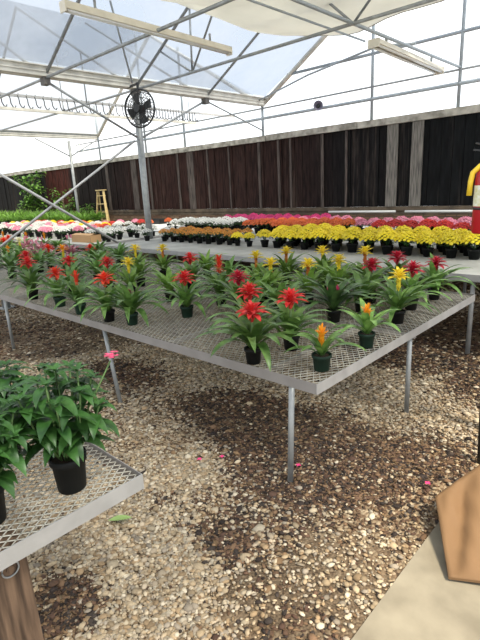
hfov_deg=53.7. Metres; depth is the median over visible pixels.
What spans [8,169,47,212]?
tree
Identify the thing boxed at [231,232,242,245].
chrysanthemum
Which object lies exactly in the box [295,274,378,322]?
bromeliad
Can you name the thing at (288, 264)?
bromeliad
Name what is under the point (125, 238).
bench
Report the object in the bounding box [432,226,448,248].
chrysanthemum
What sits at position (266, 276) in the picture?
bromeliad
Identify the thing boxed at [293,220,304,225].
chrysanthemum
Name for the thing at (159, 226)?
bench
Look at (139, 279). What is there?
pot
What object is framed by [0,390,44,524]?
flowering plant
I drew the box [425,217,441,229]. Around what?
chrysanthemum
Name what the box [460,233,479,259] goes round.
chrysanthemum
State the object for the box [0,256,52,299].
bromeliad
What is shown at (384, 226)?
chrysanthemum
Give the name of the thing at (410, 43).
strut
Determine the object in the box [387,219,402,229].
chrysanthemum
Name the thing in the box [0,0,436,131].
roof truss
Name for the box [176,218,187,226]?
chrysanthemum
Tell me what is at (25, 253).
bromeliad
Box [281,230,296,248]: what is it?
chrysanthemum
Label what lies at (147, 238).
chrysanthemum
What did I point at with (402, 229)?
chrysanthemum
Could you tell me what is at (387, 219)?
chrysanthemum
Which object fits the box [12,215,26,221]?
plant
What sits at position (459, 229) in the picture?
chrysanthemum
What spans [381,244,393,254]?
pot
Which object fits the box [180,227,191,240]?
chrysanthemum
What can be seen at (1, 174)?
brace
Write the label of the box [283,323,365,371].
bromeliad
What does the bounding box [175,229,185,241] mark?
chrysanthemum
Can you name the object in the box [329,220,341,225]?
chrysanthemum
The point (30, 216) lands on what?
plant
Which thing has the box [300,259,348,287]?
bromeliad
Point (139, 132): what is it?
steel post
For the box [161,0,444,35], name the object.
cloth
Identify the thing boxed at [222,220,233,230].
chrysanthemum
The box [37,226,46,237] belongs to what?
chrysanthemum
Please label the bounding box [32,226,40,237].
chrysanthemum
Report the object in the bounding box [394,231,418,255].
chrysanthemum
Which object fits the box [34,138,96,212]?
steel post
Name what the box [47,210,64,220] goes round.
plant
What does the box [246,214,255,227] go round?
chrysanthemum
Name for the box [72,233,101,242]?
cardboard box
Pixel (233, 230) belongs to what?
chrysanthemum
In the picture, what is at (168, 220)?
chrysanthemum
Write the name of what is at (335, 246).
pot
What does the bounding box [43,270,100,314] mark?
bromeliad
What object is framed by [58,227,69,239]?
chrysanthemum
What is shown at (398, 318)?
pot
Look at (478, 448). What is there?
leaning pole
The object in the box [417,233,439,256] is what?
chrysanthemum
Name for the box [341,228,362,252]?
chrysanthemum
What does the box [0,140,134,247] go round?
brace
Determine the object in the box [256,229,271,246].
chrysanthemum
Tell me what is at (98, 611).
gravel
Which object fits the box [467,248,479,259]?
pot
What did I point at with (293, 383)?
bench
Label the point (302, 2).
pipe
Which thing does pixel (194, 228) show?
chrysanthemum
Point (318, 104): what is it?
fan
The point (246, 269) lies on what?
bromeliad
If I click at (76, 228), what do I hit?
chrysanthemum
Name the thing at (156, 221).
tray
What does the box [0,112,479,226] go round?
wall
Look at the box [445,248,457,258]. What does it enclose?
pot
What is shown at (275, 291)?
bromeliad
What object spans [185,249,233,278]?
bromeliad
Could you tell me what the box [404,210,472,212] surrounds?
pipe
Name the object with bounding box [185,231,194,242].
chrysanthemum
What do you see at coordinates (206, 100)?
roof truss
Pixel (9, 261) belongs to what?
bromeliad
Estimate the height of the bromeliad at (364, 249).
0.435 m
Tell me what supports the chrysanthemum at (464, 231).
on the bench at (177, 248)
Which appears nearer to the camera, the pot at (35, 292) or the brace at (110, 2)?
the pot at (35, 292)
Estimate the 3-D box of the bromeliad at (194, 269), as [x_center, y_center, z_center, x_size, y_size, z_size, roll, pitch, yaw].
[-0.531,-0.510,4.949,0.646,0.404,0.578,3,17,20]
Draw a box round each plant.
[0,351,119,494]
[0,359,42,452]
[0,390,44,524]
[1,212,12,222]
[5,211,20,221]
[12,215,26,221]
[16,213,35,220]
[22,209,41,220]
[38,211,57,220]
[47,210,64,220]
[51,211,80,220]
[75,211,93,221]
[79,203,94,220]
[89,210,108,220]
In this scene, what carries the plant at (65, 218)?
on the bench
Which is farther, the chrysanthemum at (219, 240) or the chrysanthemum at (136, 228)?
the chrysanthemum at (136, 228)
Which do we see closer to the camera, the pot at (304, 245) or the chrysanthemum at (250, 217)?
the pot at (304, 245)
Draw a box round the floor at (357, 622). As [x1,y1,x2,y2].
[0,242,479,639]
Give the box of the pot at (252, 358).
[244,346,260,364]
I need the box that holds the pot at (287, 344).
[282,334,299,350]
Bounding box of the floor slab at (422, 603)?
[351,522,479,639]
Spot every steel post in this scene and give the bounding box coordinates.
[0,250,15,309]
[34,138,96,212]
[50,83,203,277]
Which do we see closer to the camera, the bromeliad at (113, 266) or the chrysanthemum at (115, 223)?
the bromeliad at (113, 266)
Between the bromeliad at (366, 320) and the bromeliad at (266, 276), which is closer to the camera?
the bromeliad at (366, 320)
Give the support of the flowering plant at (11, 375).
on the bench at (14, 553)
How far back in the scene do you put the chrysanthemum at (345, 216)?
8.53 m
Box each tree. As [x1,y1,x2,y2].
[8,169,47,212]
[49,188,75,213]
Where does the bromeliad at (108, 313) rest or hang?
on the bench at (293, 383)
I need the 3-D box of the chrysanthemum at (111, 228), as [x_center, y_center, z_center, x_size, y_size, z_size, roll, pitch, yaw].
[-2.588,-1.778,9.652,0.233,0.244,0.228,-3,16,-2]
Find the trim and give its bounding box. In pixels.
[0,104,479,176]
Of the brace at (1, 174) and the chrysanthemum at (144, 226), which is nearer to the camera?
the brace at (1, 174)
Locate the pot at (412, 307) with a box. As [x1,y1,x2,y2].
[405,298,418,310]
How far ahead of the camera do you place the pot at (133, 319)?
3.77 m
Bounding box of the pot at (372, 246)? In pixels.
[363,244,373,252]
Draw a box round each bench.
[0,231,178,285]
[0,254,474,482]
[0,439,143,571]
[1,248,81,267]
[103,235,479,353]
[122,222,466,292]
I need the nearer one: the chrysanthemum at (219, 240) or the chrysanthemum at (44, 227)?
the chrysanthemum at (219, 240)
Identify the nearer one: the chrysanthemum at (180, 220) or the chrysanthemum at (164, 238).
the chrysanthemum at (164, 238)
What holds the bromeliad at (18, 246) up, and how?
on the bench at (22, 248)
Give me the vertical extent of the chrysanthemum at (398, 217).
0.294 m
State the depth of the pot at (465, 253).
5.33 m
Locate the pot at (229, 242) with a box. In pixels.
[226,239,232,244]
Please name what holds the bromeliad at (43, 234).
on the bench at (22, 248)
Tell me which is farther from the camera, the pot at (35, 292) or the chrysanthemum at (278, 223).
the chrysanthemum at (278, 223)
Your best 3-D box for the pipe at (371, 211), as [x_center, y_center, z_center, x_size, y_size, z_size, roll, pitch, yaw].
[2.516,-2.268,9.924,1.550,0.044,0.044,11,21,42]
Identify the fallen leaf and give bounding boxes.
[108,515,131,520]
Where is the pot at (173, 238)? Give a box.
[170,236,176,241]
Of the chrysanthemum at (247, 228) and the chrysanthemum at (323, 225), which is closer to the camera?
the chrysanthemum at (323, 225)
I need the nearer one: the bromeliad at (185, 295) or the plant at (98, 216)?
the bromeliad at (185, 295)
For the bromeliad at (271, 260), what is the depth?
4.26 m
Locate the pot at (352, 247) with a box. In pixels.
[346,242,357,252]
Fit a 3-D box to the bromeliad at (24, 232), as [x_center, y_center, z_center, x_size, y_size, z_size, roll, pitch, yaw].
[-4.300,-1.575,9.504,0.553,0.391,0.526,0,16,11]
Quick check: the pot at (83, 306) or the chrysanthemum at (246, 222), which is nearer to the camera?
the pot at (83, 306)
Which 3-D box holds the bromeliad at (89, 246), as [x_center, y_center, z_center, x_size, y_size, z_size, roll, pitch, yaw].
[-2.236,-0.967,7.034,0.600,0.338,0.547,0,16,11]
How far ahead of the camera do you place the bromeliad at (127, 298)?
3.71 m
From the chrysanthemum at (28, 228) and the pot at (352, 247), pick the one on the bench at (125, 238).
the chrysanthemum at (28, 228)
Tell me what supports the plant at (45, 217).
on the bench
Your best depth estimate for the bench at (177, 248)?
6.22 m
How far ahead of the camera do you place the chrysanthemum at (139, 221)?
11.94 m
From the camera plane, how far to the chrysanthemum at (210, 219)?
9.88 m
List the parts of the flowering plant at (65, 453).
pot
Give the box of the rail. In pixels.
[0,41,234,123]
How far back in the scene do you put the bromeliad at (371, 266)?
4.04 m
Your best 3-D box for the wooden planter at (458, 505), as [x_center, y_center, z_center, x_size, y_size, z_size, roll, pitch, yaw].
[1.151,0.895,2.234,0.498,0.218,0.800,-1,16,7]
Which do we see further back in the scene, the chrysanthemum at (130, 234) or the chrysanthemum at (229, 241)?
the chrysanthemum at (130, 234)
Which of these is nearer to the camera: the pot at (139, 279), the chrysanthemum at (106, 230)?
the pot at (139, 279)
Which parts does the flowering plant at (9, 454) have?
pot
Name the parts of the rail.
drop rod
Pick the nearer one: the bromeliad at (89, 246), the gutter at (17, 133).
the bromeliad at (89, 246)
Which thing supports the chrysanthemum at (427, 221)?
on the bench at (159, 226)
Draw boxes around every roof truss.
[0,0,234,98]
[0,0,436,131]
[85,22,259,104]
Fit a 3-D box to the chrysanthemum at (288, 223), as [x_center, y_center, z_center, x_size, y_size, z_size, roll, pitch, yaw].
[0.869,-1.680,8.628,0.255,0.254,0.262,1,16,15]
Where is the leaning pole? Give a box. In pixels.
[477,407,479,463]
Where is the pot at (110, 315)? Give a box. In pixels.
[101,308,114,321]
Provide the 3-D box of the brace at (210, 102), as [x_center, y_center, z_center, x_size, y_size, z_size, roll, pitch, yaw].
[-0.086,-4.517,10.529,0.032,0.521,1.788,11,21,42]
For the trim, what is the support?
on the wall
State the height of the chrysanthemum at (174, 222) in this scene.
0.279 m
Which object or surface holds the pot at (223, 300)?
on the bromeliad at (215, 276)
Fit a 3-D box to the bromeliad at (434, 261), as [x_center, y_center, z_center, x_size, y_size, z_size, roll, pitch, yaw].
[1.658,-0.361,4.038,0.586,0.383,0.642,-6,16,-9]
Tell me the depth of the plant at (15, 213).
15.99 m
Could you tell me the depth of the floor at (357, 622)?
3.10 m
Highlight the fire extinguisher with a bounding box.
[466,142,479,233]
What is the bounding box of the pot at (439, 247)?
[437,243,444,251]
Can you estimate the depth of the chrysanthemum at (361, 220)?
7.95 m
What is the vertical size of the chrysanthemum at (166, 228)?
0.235 m
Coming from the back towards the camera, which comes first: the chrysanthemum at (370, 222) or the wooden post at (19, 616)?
the chrysanthemum at (370, 222)
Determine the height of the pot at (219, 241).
0.096 m
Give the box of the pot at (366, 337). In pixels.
[358,330,375,348]
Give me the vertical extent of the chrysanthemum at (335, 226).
0.304 m
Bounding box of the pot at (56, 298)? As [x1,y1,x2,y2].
[53,296,65,306]
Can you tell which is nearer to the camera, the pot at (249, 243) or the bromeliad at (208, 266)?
the bromeliad at (208, 266)
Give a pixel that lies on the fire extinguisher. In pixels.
(475, 226)
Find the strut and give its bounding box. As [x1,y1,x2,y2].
[259,42,415,100]
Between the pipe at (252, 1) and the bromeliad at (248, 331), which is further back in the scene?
the pipe at (252, 1)
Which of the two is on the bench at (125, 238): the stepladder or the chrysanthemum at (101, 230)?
the chrysanthemum at (101, 230)
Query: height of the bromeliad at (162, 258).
0.419 m
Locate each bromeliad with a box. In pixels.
[0,235,21,251]
[0,237,22,253]
[0,245,19,257]
[0,252,36,278]
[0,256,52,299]
[4,247,34,266]
[4,250,52,277]
[11,237,37,250]
[16,236,37,249]
[17,248,56,273]
[20,239,56,254]
[22,232,33,244]
[24,266,85,306]
[30,237,57,255]
[32,243,66,268]
[33,232,55,247]
[39,261,99,295]
[43,255,94,276]
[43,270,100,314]
[44,244,82,267]
[45,237,72,255]
[47,251,94,275]
[54,234,84,257]
[68,270,148,321]
[73,243,108,265]
[77,253,120,280]
[79,249,123,265]
[80,277,169,327]
[82,240,116,256]
[85,256,122,287]
[98,242,142,266]
[111,257,154,291]
[116,257,165,286]
[118,244,158,270]
[142,267,204,302]
[144,244,182,275]
[148,270,224,317]
[161,252,215,288]
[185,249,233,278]
[191,298,300,371]
[194,254,235,307]
[196,270,266,318]
[200,255,250,278]
[207,281,284,331]
[218,268,262,288]
[224,269,290,305]
[229,249,283,280]
[238,280,311,321]
[248,257,303,300]
[259,287,336,350]
[265,246,305,284]
[273,257,337,303]
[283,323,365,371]
[294,245,342,282]
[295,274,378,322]
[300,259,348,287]
[314,253,363,285]
[321,269,390,312]
[329,298,400,348]
[344,245,394,282]
[344,257,402,302]
[349,266,440,325]
[373,260,451,310]
[376,250,424,284]
[404,253,475,299]
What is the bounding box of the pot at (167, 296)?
[164,290,175,301]
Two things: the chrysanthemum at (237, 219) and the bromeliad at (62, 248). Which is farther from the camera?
the chrysanthemum at (237, 219)
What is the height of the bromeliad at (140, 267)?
0.306 m
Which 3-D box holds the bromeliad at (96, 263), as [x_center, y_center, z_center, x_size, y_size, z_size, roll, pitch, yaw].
[-1.732,-0.635,5.769,0.581,0.327,0.550,-7,16,-13]
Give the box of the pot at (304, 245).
[300,241,308,249]
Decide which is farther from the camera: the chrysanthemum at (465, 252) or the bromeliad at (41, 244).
the bromeliad at (41, 244)
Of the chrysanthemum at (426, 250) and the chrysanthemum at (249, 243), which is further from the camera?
the chrysanthemum at (249, 243)
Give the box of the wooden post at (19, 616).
[0,528,43,639]
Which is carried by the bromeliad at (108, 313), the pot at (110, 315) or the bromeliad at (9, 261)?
the pot at (110, 315)
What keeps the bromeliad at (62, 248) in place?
on the bench at (293, 383)
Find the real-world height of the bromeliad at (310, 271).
0.409 m
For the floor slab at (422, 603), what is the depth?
1.89 m
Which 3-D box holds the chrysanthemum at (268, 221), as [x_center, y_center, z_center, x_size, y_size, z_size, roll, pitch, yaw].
[0.513,-1.776,8.961,0.308,0.297,0.298,-13,18,-31]
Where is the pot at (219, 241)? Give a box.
[216,238,222,244]
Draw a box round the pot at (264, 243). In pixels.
[260,240,268,246]
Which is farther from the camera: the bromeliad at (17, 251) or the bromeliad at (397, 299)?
the bromeliad at (17, 251)
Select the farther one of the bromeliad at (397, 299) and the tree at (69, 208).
the tree at (69, 208)
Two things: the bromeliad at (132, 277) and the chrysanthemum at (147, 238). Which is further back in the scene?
the chrysanthemum at (147, 238)
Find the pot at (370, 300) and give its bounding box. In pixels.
[367,291,377,302]
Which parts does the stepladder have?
rail, rail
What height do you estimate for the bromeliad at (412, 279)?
0.396 m
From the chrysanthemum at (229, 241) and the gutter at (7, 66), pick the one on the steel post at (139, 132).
the gutter at (7, 66)
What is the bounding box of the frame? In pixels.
[76,0,479,158]
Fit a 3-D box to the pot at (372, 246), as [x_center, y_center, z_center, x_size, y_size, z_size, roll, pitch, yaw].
[1.611,-0.888,5.930,0.133,0.102,0.129,-6,16,-10]
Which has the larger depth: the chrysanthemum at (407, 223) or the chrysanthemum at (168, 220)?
the chrysanthemum at (168, 220)
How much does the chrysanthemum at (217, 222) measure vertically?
0.265 m
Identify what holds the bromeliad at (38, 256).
on the bench at (293, 383)
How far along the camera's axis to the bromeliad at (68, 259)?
5.28 m
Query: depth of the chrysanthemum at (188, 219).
10.35 m
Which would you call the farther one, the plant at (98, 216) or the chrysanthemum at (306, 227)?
the plant at (98, 216)
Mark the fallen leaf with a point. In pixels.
(118, 517)
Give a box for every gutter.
[0,58,264,105]
[0,129,96,139]
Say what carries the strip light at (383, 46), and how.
hanging from the pipe at (302, 2)
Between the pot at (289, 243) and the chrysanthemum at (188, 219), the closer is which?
the pot at (289, 243)
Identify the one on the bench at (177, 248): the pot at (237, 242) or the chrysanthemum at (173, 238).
the chrysanthemum at (173, 238)
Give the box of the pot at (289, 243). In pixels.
[286,241,294,248]
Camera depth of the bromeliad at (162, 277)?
4.49 m
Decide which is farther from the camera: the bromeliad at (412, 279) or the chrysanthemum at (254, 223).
the chrysanthemum at (254, 223)
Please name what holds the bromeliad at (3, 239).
on the bench at (22, 248)
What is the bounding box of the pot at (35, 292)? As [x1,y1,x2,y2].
[29,289,37,299]
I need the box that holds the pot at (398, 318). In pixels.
[391,309,405,323]
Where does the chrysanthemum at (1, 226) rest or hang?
on the bench
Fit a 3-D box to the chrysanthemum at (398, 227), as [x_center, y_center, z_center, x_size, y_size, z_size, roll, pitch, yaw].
[2.164,-1.113,6.287,0.270,0.288,0.279,-6,16,-10]
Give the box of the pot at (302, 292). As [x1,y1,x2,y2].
[302,292,314,303]
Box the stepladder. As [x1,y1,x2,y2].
[95,189,109,221]
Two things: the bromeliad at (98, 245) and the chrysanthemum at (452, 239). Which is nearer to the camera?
the chrysanthemum at (452, 239)
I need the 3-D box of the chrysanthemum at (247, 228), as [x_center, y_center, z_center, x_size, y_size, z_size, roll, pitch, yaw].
[0.114,-1.410,7.835,0.225,0.237,0.215,1,16,13]
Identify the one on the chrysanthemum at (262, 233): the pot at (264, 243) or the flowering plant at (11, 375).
the pot at (264, 243)
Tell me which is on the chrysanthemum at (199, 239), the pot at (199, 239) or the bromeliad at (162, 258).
the pot at (199, 239)
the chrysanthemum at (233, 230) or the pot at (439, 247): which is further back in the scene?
the chrysanthemum at (233, 230)
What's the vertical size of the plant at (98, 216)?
0.514 m
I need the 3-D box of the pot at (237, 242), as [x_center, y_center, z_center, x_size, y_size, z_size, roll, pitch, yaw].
[-0.037,-1.205,7.419,0.107,0.082,0.104,0,16,10]
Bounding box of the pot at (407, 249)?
[401,245,412,255]
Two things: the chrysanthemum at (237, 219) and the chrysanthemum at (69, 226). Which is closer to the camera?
the chrysanthemum at (237, 219)
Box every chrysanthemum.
[0,225,7,234]
[12,226,20,236]
[25,226,33,236]
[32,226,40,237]
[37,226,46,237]
[43,227,53,238]
[52,227,62,238]
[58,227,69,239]
[65,225,74,236]
[72,226,83,232]
[84,229,95,233]
[99,228,105,240]
[102,229,112,241]
[108,227,117,238]
[111,222,121,233]
[113,227,123,239]
[123,221,132,231]
[125,225,133,236]
[131,226,140,237]
[137,219,144,228]
[140,224,145,234]
[141,228,152,240]
[152,224,156,235]
[158,228,167,241]
[161,227,170,239]
[164,218,172,226]
[167,228,177,241]
[170,219,179,229]
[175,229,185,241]
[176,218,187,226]
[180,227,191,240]
[183,218,193,226]
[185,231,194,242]
[190,218,199,227]
[190,227,199,240]
[192,228,205,243]
[198,219,208,228]
[201,229,213,243]
[205,218,216,228]
[207,229,216,241]
[212,229,225,244]
[214,220,224,228]
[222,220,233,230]
[223,231,232,244]
[227,218,235,229]
[228,229,237,242]
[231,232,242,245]
[233,217,245,231]
[241,227,252,241]
[242,220,251,232]
[242,232,255,246]
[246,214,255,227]
[250,219,263,233]
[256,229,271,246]
[260,218,272,231]
[268,230,282,247]
[270,220,281,226]
[272,227,285,245]
[276,225,288,243]
[281,220,293,225]
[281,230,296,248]
[284,225,299,246]
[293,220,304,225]
[294,217,305,224]
[295,230,309,249]
[298,225,314,246]
[305,218,317,222]
[309,228,329,250]
[314,226,329,245]
[315,218,329,224]
[316,224,331,244]
[320,213,330,217]
[326,227,343,242]
[326,230,344,251]
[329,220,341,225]
[330,217,342,223]
[330,225,346,245]
[341,215,352,227]
[341,217,356,228]
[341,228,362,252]
[354,218,369,229]
[359,231,378,252]
[361,228,379,244]
[367,218,379,228]
[371,219,386,227]
[375,229,398,254]
[376,225,391,243]
[378,228,395,244]
[382,217,396,221]
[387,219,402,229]
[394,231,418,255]
[395,216,409,219]
[395,225,411,244]
[396,228,413,249]
[397,231,412,251]
[401,220,418,229]
[408,216,423,228]
[409,217,422,230]
[412,225,431,247]
[416,230,437,253]
[417,218,437,228]
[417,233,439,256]
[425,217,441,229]
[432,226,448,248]
[434,219,453,237]
[434,227,454,251]
[437,231,454,254]
[439,233,464,258]
[449,219,457,226]
[452,222,470,230]
[453,228,466,249]
[457,230,470,252]
[457,232,476,255]
[459,217,471,230]
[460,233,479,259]
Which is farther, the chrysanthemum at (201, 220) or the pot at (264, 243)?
the chrysanthemum at (201, 220)
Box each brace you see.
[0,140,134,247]
[0,173,141,256]
[109,0,132,82]
[210,102,262,130]
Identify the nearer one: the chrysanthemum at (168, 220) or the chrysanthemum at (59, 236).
the chrysanthemum at (59, 236)
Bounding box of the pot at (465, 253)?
[462,246,471,255]
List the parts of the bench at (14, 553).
rail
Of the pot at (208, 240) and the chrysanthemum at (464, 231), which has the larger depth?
the pot at (208, 240)
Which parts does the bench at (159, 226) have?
leg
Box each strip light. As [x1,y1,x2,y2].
[59,0,231,55]
[368,37,443,74]
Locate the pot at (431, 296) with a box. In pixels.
[428,287,440,299]
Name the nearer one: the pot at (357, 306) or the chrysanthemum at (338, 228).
the pot at (357, 306)
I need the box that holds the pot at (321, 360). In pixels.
[311,351,331,371]
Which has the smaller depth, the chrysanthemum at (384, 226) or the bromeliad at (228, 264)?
the bromeliad at (228, 264)
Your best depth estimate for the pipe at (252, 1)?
5.82 m
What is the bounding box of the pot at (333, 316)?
[326,308,341,322]
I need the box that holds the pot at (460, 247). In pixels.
[459,243,464,252]
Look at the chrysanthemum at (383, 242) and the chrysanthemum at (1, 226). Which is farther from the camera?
the chrysanthemum at (1, 226)
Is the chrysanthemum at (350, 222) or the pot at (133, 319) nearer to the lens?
the pot at (133, 319)
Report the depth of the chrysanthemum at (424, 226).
6.07 m
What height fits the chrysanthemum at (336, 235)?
0.272 m
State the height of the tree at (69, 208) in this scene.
2.006 m
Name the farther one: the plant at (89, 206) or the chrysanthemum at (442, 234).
the plant at (89, 206)
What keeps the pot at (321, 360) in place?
attached to the bromeliad at (322, 357)
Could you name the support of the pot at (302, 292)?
on the bromeliad at (310, 271)
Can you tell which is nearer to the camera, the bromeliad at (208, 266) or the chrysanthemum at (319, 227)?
the bromeliad at (208, 266)
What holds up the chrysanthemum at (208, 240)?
on the bench at (177, 248)
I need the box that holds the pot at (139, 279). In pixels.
[136,278,145,286]
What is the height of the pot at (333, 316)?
0.095 m
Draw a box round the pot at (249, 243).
[246,241,252,246]
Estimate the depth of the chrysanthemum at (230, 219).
9.81 m
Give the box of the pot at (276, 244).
[272,240,280,247]
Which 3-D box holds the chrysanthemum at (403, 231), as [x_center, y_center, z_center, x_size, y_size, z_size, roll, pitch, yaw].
[2.028,-0.960,5.817,0.252,0.260,0.249,-9,17,-21]
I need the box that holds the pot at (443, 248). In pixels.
[441,245,452,254]
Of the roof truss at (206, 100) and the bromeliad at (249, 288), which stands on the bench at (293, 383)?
the bromeliad at (249, 288)
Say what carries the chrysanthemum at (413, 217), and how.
on the bench at (159, 226)
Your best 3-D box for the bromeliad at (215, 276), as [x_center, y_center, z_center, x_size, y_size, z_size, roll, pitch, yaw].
[-0.184,-0.356,4.218,0.614,0.466,0.615,-14,19,-35]
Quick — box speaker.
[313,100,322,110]
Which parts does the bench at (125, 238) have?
rail, rail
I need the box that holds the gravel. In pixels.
[0,266,479,639]
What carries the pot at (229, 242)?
on the chrysanthemum at (229, 241)
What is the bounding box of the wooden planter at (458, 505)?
[435,464,479,582]
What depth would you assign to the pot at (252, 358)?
2.79 m
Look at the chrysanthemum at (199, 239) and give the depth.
7.97 m
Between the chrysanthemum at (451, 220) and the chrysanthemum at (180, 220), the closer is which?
the chrysanthemum at (451, 220)
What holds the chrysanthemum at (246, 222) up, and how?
on the bench at (159, 226)
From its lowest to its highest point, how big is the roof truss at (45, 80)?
2.662 m
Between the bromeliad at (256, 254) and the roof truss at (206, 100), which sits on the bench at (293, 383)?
the bromeliad at (256, 254)
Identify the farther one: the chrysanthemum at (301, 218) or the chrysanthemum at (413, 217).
the chrysanthemum at (301, 218)
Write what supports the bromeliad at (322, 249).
on the bench at (293, 383)
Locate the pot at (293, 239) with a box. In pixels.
[290,238,298,246]
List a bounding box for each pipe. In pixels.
[247,0,365,41]
[291,0,460,68]
[328,210,395,212]
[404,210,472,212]
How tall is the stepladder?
1.832 m
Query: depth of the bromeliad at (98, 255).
6.26 m
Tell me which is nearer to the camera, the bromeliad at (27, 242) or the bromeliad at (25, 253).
the bromeliad at (25, 253)
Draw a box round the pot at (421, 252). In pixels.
[419,244,430,253]
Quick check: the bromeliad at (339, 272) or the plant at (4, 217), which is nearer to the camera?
the bromeliad at (339, 272)
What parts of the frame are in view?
horizontal rail, horizontal rail, horizontal rail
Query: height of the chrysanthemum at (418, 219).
0.291 m
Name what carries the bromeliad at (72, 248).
on the bench at (293, 383)
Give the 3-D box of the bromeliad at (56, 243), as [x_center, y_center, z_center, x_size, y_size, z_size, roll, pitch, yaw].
[-3.317,-1.328,8.542,0.652,0.333,0.574,-6,16,-11]
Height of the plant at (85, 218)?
0.488 m
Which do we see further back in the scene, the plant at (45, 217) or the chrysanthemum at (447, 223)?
the plant at (45, 217)
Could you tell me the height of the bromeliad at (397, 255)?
0.393 m
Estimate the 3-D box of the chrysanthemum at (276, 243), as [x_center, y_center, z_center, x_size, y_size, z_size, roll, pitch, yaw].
[0.534,-1.182,6.892,0.253,0.261,0.250,-3,16,2]
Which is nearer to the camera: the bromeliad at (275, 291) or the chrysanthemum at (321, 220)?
the bromeliad at (275, 291)
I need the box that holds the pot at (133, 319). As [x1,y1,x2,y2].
[124,311,137,325]
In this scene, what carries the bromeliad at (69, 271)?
on the bench at (293, 383)
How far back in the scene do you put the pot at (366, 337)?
2.97 m
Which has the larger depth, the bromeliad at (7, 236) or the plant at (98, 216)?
the plant at (98, 216)
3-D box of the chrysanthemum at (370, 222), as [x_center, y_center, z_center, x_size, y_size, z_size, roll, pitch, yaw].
[2.242,-1.553,7.878,0.272,0.274,0.259,-2,16,3]
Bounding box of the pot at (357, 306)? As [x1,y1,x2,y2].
[355,299,368,312]
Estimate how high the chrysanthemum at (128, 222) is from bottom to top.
0.262 m
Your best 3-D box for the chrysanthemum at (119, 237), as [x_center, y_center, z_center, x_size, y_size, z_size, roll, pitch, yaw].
[-2.401,-1.722,9.418,0.233,0.244,0.228,-9,17,-20]
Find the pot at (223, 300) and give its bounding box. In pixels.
[215,293,226,305]
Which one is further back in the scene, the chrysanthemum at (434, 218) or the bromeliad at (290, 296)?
the chrysanthemum at (434, 218)
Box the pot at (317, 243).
[314,241,323,250]
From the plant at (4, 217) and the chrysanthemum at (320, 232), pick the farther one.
the plant at (4, 217)
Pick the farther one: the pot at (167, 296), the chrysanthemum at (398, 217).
the chrysanthemum at (398, 217)
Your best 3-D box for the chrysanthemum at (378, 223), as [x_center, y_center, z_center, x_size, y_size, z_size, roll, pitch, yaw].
[2.178,-1.421,7.382,0.279,0.291,0.287,-4,16,-4]
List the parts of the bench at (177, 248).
rail, leg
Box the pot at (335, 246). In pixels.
[331,243,340,251]
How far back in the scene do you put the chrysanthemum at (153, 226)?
9.79 m
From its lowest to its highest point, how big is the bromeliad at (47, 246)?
0.378 m
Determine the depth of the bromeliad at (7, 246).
7.09 m
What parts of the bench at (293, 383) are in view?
leg, leg, rail, leg, rail, rail, leg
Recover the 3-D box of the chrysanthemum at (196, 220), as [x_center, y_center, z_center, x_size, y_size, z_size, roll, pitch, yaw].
[-0.935,-2.056,10.236,0.276,0.299,0.285,-5,16,-6]
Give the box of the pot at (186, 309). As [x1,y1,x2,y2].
[180,304,193,317]
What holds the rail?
attached to the roof truss at (45, 80)
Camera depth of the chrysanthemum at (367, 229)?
6.08 m
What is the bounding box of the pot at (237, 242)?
[234,240,240,245]
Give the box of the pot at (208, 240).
[205,238,211,243]
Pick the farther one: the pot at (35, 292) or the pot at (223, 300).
the pot at (35, 292)
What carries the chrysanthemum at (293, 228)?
on the bench at (177, 248)
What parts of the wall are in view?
sill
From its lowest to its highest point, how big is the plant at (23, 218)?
0.495 m
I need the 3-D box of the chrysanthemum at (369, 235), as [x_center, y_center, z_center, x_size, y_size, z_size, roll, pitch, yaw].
[1.603,-0.966,5.908,0.266,0.265,0.265,-6,16,-10]
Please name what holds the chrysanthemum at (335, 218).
on the bench at (159, 226)
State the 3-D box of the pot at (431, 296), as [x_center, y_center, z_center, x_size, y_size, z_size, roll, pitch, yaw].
[1.674,-0.225,4.085,0.110,0.095,0.110,11,21,42]
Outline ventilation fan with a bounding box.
[124,82,154,127]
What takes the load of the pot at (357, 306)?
on the bromeliad at (365, 280)
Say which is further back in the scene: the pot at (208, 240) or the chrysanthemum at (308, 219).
the chrysanthemum at (308, 219)
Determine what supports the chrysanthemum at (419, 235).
on the bench at (177, 248)
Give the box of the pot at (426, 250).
[422,247,433,256]
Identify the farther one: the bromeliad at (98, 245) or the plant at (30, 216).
the plant at (30, 216)
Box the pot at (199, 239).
[196,237,202,243]
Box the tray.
[151,219,166,223]
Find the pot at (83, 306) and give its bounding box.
[73,302,85,314]
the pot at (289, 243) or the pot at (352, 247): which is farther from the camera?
the pot at (289, 243)

